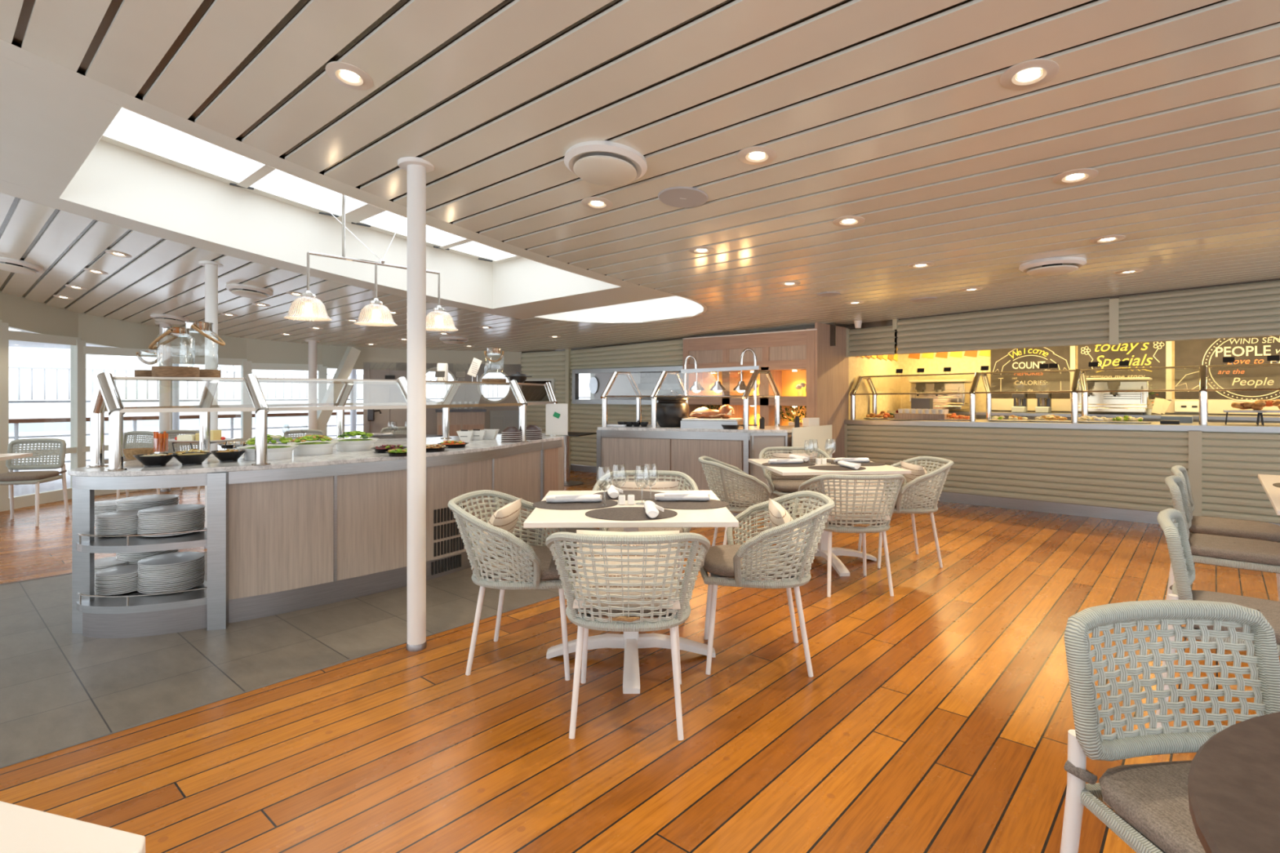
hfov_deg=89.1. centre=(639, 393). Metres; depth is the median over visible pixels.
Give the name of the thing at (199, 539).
shelf
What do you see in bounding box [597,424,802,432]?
countertop
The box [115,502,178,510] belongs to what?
dinner plate
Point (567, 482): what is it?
pedestal table
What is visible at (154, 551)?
dinner plate
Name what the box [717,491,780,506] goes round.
seat cushion
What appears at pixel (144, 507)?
dinner plate
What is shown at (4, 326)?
window
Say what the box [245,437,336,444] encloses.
cafe table
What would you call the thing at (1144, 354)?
wall sign
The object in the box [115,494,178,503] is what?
dinner plate
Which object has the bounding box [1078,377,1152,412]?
espresso machine
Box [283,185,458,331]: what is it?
pendant lamp
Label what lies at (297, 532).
kitchen island
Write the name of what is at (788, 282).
recessed light
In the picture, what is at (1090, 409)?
drip tray
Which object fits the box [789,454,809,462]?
roll
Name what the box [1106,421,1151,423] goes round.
tray
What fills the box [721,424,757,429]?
frying pan
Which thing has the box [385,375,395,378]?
wall sign
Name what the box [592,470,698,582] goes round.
woven armchair
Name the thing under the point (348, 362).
support beam
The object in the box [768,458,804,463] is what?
roll
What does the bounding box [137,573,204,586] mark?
dinner plate
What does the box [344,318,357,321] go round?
recessed light
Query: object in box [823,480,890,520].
cushion
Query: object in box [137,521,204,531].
dinner plate
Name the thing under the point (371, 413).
wall phone
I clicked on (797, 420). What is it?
pepper mill
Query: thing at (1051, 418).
heap
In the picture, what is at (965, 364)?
wall
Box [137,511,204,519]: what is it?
dinner plate
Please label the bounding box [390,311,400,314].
recessed light
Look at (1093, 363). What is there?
card stand
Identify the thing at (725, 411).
joint
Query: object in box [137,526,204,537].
dinner plate
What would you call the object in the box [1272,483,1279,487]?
placemat
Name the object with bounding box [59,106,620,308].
skylight
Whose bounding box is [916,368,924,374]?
card stand
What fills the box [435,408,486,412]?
countertop
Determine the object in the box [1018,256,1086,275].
ceiling vent
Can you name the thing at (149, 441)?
chair
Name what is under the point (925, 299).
ceiling speaker
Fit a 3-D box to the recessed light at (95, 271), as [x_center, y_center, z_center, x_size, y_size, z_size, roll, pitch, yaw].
[-5.028,-1.125,6.015,0.175,0.032,0.174,0,0,34]
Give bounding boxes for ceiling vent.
[0,256,43,275]
[150,313,189,324]
[225,283,273,298]
[439,336,468,343]
[564,140,647,186]
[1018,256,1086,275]
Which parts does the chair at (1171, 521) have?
leg, frame, seat frame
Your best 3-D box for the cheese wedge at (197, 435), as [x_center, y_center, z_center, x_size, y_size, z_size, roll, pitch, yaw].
[-3.136,0.313,4.673,0.078,0.055,0.070,0,0,-17]
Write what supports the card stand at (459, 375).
on the kitchen island
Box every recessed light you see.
[53,294,73,299]
[64,284,87,289]
[84,267,108,274]
[105,249,132,257]
[220,312,237,316]
[252,302,270,306]
[279,333,293,335]
[286,291,301,296]
[308,326,323,328]
[325,61,373,89]
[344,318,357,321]
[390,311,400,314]
[437,332,450,334]
[478,326,493,328]
[581,196,613,209]
[688,245,715,253]
[737,145,777,164]
[778,280,800,285]
[832,215,865,226]
[844,301,864,304]
[907,262,934,268]
[960,287,982,291]
[1000,57,1059,89]
[1052,168,1098,184]
[1089,234,1125,243]
[1114,269,1143,274]
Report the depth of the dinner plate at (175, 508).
3.73 m
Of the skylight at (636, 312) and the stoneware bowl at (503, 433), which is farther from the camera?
the skylight at (636, 312)
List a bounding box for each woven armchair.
[447,489,577,680]
[545,532,710,740]
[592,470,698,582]
[697,456,786,546]
[699,490,835,677]
[759,446,831,544]
[797,474,904,597]
[857,456,953,568]
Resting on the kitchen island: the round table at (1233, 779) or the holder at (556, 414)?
the holder at (556, 414)
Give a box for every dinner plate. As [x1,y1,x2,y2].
[94,499,116,506]
[94,506,116,508]
[94,507,115,510]
[94,509,115,512]
[94,509,140,518]
[94,515,137,520]
[94,517,137,522]
[94,519,137,524]
[94,520,137,525]
[94,523,137,528]
[94,526,137,531]
[94,528,137,533]
[94,529,137,535]
[94,532,137,535]
[94,556,128,567]
[94,562,128,568]
[94,564,137,577]
[94,572,137,578]
[94,574,137,580]
[94,576,137,582]
[94,577,137,584]
[94,579,137,586]
[94,583,137,590]
[94,585,137,591]
[94,586,137,593]
[94,588,137,595]
[95,524,137,529]
[95,581,137,587]
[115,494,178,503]
[115,497,178,505]
[115,498,178,506]
[115,500,178,508]
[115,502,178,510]
[115,549,175,557]
[115,549,178,559]
[115,550,178,560]
[116,550,168,555]
[126,551,156,553]
[137,504,204,515]
[137,507,204,516]
[137,509,204,518]
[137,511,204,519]
[137,512,204,522]
[137,514,204,524]
[137,515,205,525]
[137,518,204,527]
[137,520,204,529]
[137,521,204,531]
[137,523,204,533]
[137,524,204,534]
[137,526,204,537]
[137,551,204,566]
[137,555,204,568]
[137,558,204,569]
[137,560,204,571]
[137,561,204,573]
[137,562,204,575]
[137,564,204,577]
[137,566,204,578]
[137,568,204,581]
[137,569,204,582]
[137,572,204,584]
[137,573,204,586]
[137,576,204,588]
[137,576,204,590]
[137,577,204,591]
[137,580,204,593]
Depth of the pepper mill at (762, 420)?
6.93 m
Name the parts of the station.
corner post, panel, panel, kick plate, corner post, panel, panel frame, panel frame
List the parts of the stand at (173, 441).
platter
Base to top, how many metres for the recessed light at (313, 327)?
0.020 m
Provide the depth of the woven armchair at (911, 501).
4.82 m
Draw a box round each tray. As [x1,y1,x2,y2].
[863,417,888,419]
[909,379,973,382]
[909,405,969,409]
[939,418,969,420]
[986,419,1030,422]
[1027,420,1071,422]
[1078,407,1148,412]
[1078,420,1111,422]
[1086,377,1152,381]
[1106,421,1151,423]
[1160,415,1192,422]
[1160,420,1179,424]
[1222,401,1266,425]
[1222,409,1266,413]
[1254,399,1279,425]
[1254,409,1279,413]
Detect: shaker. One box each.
[618,494,625,505]
[627,493,634,504]
[815,457,821,464]
[821,457,826,464]
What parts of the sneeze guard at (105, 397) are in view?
post, post, edge rail, edge rail, post, post, edge rail, edge rail, post, edge rail, post, edge rail, post, edge rail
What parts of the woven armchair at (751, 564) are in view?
leg, leg, seat panel, frame, leg, leg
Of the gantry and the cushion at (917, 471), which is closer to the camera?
the cushion at (917, 471)
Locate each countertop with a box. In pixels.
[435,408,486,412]
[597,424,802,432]
[844,418,1279,432]
[887,409,1279,422]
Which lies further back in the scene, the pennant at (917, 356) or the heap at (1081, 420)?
the pennant at (917, 356)
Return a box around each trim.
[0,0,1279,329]
[0,551,559,768]
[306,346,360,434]
[366,368,468,432]
[564,348,571,470]
[844,423,1202,515]
[846,297,1119,357]
[848,278,1279,354]
[991,398,1279,414]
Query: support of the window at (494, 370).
in the wall at (397, 417)
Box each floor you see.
[0,464,1279,852]
[0,528,700,767]
[8,464,89,497]
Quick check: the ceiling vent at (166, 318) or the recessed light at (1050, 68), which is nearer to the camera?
the recessed light at (1050, 68)
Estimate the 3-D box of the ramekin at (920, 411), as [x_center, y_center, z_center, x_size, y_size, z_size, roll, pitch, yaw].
[3.585,0.234,8.321,0.068,0.055,0.066,0,0,41]
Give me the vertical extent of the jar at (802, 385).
0.170 m
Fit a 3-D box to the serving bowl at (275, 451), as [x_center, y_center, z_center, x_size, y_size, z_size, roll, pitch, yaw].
[-2.330,0.333,4.083,0.338,0.153,0.345,0,0,6]
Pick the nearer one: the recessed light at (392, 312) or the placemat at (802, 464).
the placemat at (802, 464)
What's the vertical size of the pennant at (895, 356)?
0.190 m
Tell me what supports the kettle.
on the station
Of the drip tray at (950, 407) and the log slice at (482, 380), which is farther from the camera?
the drip tray at (950, 407)
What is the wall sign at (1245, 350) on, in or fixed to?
attached to the wall at (965, 364)
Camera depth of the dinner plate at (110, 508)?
3.93 m
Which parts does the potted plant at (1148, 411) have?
pot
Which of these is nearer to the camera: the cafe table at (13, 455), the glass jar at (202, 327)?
the glass jar at (202, 327)
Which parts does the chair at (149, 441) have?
leg, leg, frame, leg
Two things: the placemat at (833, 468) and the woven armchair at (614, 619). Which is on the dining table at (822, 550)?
the placemat at (833, 468)
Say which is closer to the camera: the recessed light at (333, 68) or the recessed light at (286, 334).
the recessed light at (333, 68)
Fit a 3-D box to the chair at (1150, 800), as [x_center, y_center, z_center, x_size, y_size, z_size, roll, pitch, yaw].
[1.191,0.886,1.230,0.502,0.832,0.537,0,0,-6]
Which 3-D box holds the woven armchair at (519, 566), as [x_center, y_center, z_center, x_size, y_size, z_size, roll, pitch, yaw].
[-0.590,0.905,3.191,0.661,0.793,0.676,0,0,5]
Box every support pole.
[155,322,173,492]
[198,260,223,548]
[305,340,320,434]
[397,156,434,651]
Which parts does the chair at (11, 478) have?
leg, seat frame, frame, leg, leg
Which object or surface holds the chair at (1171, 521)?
on the floor at (935, 715)
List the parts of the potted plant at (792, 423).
pot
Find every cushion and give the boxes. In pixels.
[0,471,59,481]
[104,457,137,463]
[471,497,521,570]
[479,546,577,579]
[572,529,680,609]
[580,582,681,616]
[607,527,683,533]
[612,480,678,490]
[703,544,799,577]
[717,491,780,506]
[768,497,806,571]
[771,453,817,479]
[772,479,817,492]
[810,505,885,525]
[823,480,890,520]
[888,492,932,507]
[900,461,938,502]
[1098,760,1205,852]
[1182,590,1279,644]
[1188,515,1279,542]
[1188,533,1279,565]
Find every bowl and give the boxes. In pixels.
[133,453,176,466]
[171,448,212,465]
[210,448,245,462]
[217,441,247,448]
[236,434,299,460]
[287,435,338,455]
[331,431,378,451]
[370,444,407,453]
[385,448,407,457]
[426,444,448,452]
[437,440,468,448]
[456,430,475,440]
[468,429,488,439]
[480,429,499,439]
[501,426,520,432]
[501,432,520,435]
[501,434,521,436]
[501,436,521,439]
[501,438,521,440]
[501,440,521,443]
[526,425,542,431]
[526,430,542,432]
[526,432,542,434]
[526,434,542,436]
[526,435,542,438]
[526,438,542,439]
[624,422,633,426]
[632,422,639,426]
[640,422,648,426]
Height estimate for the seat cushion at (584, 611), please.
0.062 m
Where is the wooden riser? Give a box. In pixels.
[894,413,952,420]
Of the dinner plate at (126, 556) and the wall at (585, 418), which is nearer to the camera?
the dinner plate at (126, 556)
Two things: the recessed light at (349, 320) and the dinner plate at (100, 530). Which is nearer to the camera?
the dinner plate at (100, 530)
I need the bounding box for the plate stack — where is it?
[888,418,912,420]
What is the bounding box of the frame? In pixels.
[0,39,676,319]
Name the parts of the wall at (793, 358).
frieze panel, frieze panel, rail, rail, panel, frieze panel, panel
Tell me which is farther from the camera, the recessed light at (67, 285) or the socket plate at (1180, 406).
the socket plate at (1180, 406)
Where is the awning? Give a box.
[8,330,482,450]
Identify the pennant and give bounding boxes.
[888,354,893,360]
[893,348,897,361]
[908,353,919,359]
[921,352,933,358]
[935,351,947,358]
[949,351,962,357]
[964,350,977,357]
[978,350,991,356]
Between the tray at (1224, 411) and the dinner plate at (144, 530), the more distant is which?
the tray at (1224, 411)
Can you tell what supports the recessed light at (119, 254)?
in the ceiling
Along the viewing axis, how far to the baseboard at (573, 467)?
10.78 m
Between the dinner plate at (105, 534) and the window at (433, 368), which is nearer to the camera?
the dinner plate at (105, 534)
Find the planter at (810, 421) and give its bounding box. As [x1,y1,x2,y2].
[802,417,819,426]
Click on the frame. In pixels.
(53, 115)
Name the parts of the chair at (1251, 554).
leg, frame, seat frame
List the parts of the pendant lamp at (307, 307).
lamp shade, stem, lamp shade, lamp shade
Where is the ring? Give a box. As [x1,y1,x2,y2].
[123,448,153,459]
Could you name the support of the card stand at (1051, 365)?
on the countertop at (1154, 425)
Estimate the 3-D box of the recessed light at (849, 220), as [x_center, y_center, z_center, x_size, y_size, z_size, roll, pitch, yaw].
[1.187,-0.979,3.701,0.175,0.022,0.175,0,0,37]
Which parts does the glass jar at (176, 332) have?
rope handle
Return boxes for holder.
[467,357,481,382]
[545,403,567,435]
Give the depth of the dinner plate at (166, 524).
3.64 m
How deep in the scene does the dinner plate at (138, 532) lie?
3.71 m
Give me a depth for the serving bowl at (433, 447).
4.55 m
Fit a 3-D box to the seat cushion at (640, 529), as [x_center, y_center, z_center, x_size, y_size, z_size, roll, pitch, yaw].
[0.032,0.823,3.914,0.459,0.062,0.479,0,0,1]
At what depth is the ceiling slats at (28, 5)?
2.58 m
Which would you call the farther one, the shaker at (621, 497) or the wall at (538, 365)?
the wall at (538, 365)
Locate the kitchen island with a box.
[67,433,564,638]
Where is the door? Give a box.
[489,410,519,434]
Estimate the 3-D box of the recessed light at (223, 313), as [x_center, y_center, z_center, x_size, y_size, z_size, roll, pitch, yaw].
[-4.895,-0.935,7.752,0.175,0.024,0.175,0,0,23]
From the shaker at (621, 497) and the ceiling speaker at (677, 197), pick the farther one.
the ceiling speaker at (677, 197)
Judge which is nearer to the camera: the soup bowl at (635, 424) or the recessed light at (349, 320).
the soup bowl at (635, 424)
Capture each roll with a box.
[373,432,393,435]
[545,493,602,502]
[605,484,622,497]
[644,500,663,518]
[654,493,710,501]
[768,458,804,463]
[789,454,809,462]
[833,457,870,462]
[837,461,861,469]
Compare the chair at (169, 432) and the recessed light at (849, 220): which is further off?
the chair at (169, 432)
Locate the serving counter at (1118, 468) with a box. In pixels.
[847,424,1279,523]
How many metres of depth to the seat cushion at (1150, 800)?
1.29 m
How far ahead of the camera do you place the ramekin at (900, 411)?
8.46 m
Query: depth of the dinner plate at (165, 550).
3.96 m
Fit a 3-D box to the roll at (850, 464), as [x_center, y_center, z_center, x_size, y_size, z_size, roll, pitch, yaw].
[1.542,0.527,4.779,0.080,0.038,0.282,0,0,-8]
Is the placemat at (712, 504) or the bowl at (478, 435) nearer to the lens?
the placemat at (712, 504)
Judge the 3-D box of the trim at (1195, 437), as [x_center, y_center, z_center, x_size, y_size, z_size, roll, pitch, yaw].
[4.055,0.830,7.439,3.590,0.940,0.080,0,0,41]
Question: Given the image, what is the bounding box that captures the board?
[680,417,742,428]
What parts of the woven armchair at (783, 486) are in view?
frame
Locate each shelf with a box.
[75,527,207,553]
[75,579,207,613]
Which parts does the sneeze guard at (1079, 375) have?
post, post, edge rail, post, post, edge rail, post, post, edge rail, edge rail, post, post, edge rail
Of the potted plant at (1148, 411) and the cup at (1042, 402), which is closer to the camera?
the potted plant at (1148, 411)
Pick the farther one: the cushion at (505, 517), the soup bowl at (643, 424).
the soup bowl at (643, 424)
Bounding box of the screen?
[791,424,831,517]
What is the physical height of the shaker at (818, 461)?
0.050 m
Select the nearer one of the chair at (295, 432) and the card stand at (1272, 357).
the card stand at (1272, 357)
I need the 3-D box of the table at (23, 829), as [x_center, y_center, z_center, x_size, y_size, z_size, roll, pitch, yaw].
[-1.137,0.925,0.540,0.900,0.750,0.800,0,0,16]
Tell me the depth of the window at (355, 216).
5.19 m
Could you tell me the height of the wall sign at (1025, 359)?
0.970 m
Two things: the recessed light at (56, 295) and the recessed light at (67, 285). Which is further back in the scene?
the recessed light at (56, 295)
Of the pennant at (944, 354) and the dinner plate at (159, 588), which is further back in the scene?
the pennant at (944, 354)
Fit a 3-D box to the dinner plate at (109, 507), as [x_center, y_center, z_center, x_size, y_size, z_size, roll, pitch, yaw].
[-3.288,0.697,4.039,0.239,0.016,0.239,0,0,12]
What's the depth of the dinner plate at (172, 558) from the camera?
3.77 m
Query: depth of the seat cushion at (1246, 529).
3.89 m
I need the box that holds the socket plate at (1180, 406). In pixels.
[1174,400,1199,412]
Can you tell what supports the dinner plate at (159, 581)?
on the dinner plate at (175, 581)
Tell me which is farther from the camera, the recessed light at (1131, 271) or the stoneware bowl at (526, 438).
the stoneware bowl at (526, 438)
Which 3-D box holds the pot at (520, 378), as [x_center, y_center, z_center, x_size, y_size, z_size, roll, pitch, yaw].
[-1.106,-0.142,5.900,0.218,0.100,0.175,0,0,-37]
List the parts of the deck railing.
rail, rail, rail, handrail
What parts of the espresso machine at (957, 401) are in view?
panel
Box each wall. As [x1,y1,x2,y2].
[0,290,521,373]
[363,362,521,435]
[520,351,564,433]
[521,322,848,401]
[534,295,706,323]
[570,339,683,466]
[589,372,653,399]
[590,373,683,399]
[682,322,848,457]
[848,280,1279,356]
[848,354,900,419]
[900,341,1279,416]
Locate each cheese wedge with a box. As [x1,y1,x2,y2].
[177,434,195,440]
[195,432,199,440]
[210,430,221,440]
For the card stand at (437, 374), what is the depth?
5.20 m
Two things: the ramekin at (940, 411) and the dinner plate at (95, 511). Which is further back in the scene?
the ramekin at (940, 411)
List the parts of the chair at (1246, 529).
frame, leg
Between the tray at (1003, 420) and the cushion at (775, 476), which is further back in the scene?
the tray at (1003, 420)
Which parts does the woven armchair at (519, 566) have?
leg, leg, frame, seat panel, leg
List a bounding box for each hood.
[638,371,683,389]
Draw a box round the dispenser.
[436,363,448,381]
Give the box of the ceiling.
[0,0,1279,352]
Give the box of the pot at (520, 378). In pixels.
[503,372,532,382]
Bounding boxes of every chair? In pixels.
[0,438,69,526]
[104,431,159,499]
[159,430,199,494]
[283,429,324,437]
[380,426,407,434]
[1060,600,1279,852]
[1155,507,1279,730]
[1164,475,1279,599]
[1170,465,1279,601]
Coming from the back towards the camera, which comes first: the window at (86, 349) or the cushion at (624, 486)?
the window at (86, 349)
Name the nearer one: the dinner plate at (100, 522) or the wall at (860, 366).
the dinner plate at (100, 522)
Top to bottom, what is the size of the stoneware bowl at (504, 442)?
0.045 m
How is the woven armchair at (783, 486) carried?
on the floor at (935, 715)
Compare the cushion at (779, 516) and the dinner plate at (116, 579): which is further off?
the dinner plate at (116, 579)
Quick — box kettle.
[656,389,688,427]
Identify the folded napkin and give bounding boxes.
[607,424,626,426]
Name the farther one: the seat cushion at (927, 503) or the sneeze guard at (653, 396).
the sneeze guard at (653, 396)
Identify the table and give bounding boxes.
[0,453,32,461]
[0,801,145,852]
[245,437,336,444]
[353,434,442,439]
[523,490,738,693]
[543,431,596,486]
[747,457,911,576]
[1187,711,1279,852]
[1257,474,1279,515]
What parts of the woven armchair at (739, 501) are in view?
leg, leg, frame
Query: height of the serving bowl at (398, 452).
0.048 m
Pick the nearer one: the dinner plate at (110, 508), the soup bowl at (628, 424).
the dinner plate at (110, 508)
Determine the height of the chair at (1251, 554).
0.832 m
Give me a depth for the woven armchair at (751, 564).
3.00 m
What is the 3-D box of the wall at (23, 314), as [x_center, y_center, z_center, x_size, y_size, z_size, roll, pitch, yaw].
[-5.312,-0.921,8.834,2.460,1.129,8.010,0,0,41]
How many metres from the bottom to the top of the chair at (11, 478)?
0.832 m
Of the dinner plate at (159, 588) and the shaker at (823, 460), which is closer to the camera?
the dinner plate at (159, 588)
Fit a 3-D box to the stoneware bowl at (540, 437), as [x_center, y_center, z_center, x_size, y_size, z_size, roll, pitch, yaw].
[-0.943,0.369,5.717,0.172,0.045,0.172,0,0,41]
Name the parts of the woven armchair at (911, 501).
leg, leg, frame, leg, leg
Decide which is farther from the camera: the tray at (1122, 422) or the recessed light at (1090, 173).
the tray at (1122, 422)
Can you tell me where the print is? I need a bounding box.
[552,412,559,418]
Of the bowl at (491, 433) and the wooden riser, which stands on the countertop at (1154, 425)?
the wooden riser
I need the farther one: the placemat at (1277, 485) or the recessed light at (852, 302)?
the recessed light at (852, 302)
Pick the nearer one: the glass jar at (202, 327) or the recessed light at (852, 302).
the glass jar at (202, 327)
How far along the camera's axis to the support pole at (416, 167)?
3.28 m
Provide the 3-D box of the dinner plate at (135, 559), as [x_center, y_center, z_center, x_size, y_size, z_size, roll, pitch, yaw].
[-3.101,1.017,4.102,0.317,0.016,0.317,0,0,42]
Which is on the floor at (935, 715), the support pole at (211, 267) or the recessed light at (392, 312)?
the support pole at (211, 267)
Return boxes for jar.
[136,350,162,364]
[148,327,189,349]
[185,321,225,346]
[484,347,503,362]
[795,382,805,389]
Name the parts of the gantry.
lamp shade, lamp shade, lamp rail, lamp shade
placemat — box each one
[532,498,617,510]
[585,506,677,520]
[592,490,663,500]
[644,499,728,509]
[761,462,815,466]
[804,458,833,462]
[808,465,866,471]
[829,462,885,466]
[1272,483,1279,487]
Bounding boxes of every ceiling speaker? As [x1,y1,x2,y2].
[657,186,708,208]
[817,291,840,296]
[909,297,937,302]
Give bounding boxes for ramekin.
[897,408,903,413]
[904,408,910,413]
[911,408,916,413]
[917,408,923,413]
[924,408,929,413]
[931,409,937,413]
[937,409,943,413]
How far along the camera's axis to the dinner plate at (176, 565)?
3.66 m
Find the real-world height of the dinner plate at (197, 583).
0.016 m
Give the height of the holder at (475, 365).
0.209 m
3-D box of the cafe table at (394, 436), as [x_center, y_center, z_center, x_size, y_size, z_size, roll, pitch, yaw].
[-3.063,0.925,8.258,0.800,0.750,0.800,0,0,11]
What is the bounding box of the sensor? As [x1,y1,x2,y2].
[853,320,862,328]
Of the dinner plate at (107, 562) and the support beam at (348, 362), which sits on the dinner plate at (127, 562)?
the dinner plate at (107, 562)
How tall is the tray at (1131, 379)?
0.035 m
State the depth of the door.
11.16 m
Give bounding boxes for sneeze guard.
[86,372,557,471]
[600,369,781,429]
[849,363,1279,425]
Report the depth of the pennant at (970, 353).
9.47 m
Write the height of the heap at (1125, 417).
0.082 m
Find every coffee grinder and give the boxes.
[1011,392,1027,413]
[1035,392,1051,413]
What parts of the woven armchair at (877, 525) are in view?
leg, frame, leg, leg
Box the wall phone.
[367,408,381,421]
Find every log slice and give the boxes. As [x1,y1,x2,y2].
[134,369,151,377]
[151,366,199,377]
[199,368,220,377]
[481,378,506,382]
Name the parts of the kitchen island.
steel post, guard rail, guard rail, kick plate, steel post, panel, kick plate, kick plate, panel, kick plate, panel, panel, kick plate, corner post, panel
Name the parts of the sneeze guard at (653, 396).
post, edge rail, post, post, edge rail, edge rail, post, post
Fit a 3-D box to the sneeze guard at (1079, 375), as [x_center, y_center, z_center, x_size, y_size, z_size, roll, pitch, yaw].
[4.776,0.032,7.409,4.614,0.647,0.833,0,0,41]
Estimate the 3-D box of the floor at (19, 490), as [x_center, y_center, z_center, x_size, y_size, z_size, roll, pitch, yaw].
[-6.796,1.500,11.339,6.800,0.300,20.000,0,0,41]
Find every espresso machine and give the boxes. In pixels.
[909,379,973,409]
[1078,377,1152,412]
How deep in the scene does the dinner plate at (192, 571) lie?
3.66 m
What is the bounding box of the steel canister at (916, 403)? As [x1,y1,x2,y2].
[911,397,933,408]
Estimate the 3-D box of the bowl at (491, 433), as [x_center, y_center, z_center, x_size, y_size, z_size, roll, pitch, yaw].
[-1.337,0.367,5.799,0.140,0.085,0.140,0,0,0]
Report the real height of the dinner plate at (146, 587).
0.016 m
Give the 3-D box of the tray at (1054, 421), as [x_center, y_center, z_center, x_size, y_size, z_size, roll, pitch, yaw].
[4.645,0.319,7.372,0.454,0.012,0.302,0,0,41]
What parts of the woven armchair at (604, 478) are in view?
frame, leg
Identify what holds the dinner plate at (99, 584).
on the dinner plate at (135, 583)
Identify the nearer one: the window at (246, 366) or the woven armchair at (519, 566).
the woven armchair at (519, 566)
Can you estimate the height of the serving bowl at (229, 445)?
0.047 m
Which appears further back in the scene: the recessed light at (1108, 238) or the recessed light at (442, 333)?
the recessed light at (442, 333)
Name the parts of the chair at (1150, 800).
leg, seat frame, frame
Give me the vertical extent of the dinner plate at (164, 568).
0.016 m
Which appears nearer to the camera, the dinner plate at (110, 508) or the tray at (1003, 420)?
the dinner plate at (110, 508)
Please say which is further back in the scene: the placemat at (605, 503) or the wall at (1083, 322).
the wall at (1083, 322)
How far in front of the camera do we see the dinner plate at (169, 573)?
3.66 m
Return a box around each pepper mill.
[759,416,764,428]
[794,415,799,427]
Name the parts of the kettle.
lid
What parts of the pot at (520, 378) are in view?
pot, lid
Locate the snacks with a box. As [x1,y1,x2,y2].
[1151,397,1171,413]
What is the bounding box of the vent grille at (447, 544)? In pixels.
[431,505,464,575]
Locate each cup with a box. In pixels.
[1015,398,1023,405]
[1039,398,1048,405]
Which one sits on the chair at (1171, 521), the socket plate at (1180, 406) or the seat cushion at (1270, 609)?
the seat cushion at (1270, 609)
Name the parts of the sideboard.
door, door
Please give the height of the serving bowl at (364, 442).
0.137 m
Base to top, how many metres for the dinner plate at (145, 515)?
0.016 m
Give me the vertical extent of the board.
0.103 m
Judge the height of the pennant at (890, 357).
0.190 m
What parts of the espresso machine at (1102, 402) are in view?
panel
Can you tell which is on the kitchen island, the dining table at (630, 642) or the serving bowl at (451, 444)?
the serving bowl at (451, 444)
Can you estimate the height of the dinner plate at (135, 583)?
0.016 m
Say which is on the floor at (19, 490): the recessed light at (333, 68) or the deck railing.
the deck railing
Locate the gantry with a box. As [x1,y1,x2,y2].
[680,347,760,427]
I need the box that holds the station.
[596,424,802,519]
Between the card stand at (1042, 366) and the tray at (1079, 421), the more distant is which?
the card stand at (1042, 366)
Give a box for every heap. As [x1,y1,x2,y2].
[863,410,893,419]
[884,409,897,418]
[939,413,969,420]
[986,415,1030,422]
[1027,414,1071,422]
[1078,416,1111,422]
[1106,415,1151,423]
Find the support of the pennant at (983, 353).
attached to the wall at (965, 364)
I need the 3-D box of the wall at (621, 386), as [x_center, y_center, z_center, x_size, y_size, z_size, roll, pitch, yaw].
[-0.354,0.200,12.607,1.721,2.200,0.090,0,0,41]
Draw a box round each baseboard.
[570,464,596,472]
[900,487,1279,525]
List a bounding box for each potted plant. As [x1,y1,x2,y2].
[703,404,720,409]
[780,405,806,425]
[1142,386,1158,414]
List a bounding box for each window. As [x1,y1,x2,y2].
[0,319,8,511]
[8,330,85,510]
[8,366,590,466]
[82,346,172,495]
[100,135,523,263]
[172,356,252,446]
[250,363,327,438]
[426,367,456,402]
[477,368,511,403]
[524,378,555,402]
[572,365,683,404]
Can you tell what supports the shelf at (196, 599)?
attached to the kitchen island
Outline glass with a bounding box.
[153,431,168,452]
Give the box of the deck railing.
[8,411,363,471]
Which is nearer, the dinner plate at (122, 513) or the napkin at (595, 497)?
the napkin at (595, 497)
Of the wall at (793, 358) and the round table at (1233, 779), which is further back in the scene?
the wall at (793, 358)
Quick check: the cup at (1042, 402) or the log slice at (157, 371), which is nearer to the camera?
the log slice at (157, 371)
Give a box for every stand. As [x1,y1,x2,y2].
[168,437,235,451]
[435,371,444,381]
[455,372,465,380]
[895,368,902,374]
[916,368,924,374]
[943,367,951,373]
[980,365,988,372]
[1039,364,1048,370]
[1048,363,1057,369]
[1088,361,1097,368]
[1119,360,1128,368]
[1222,356,1234,364]
[1266,355,1279,363]
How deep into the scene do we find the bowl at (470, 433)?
5.58 m
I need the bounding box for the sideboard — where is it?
[435,408,486,435]
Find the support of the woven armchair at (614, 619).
on the floor at (935, 715)
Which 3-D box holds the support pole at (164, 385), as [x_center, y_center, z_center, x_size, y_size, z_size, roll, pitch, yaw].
[-6.306,0.184,8.638,0.210,2.232,0.210,0,0,41]
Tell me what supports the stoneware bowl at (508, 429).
on the stoneware bowl at (503, 433)
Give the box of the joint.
[689,404,733,418]
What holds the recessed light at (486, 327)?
in the ceiling
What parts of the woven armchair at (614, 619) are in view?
leg, leg, seat panel, frame, leg, leg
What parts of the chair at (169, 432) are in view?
frame, leg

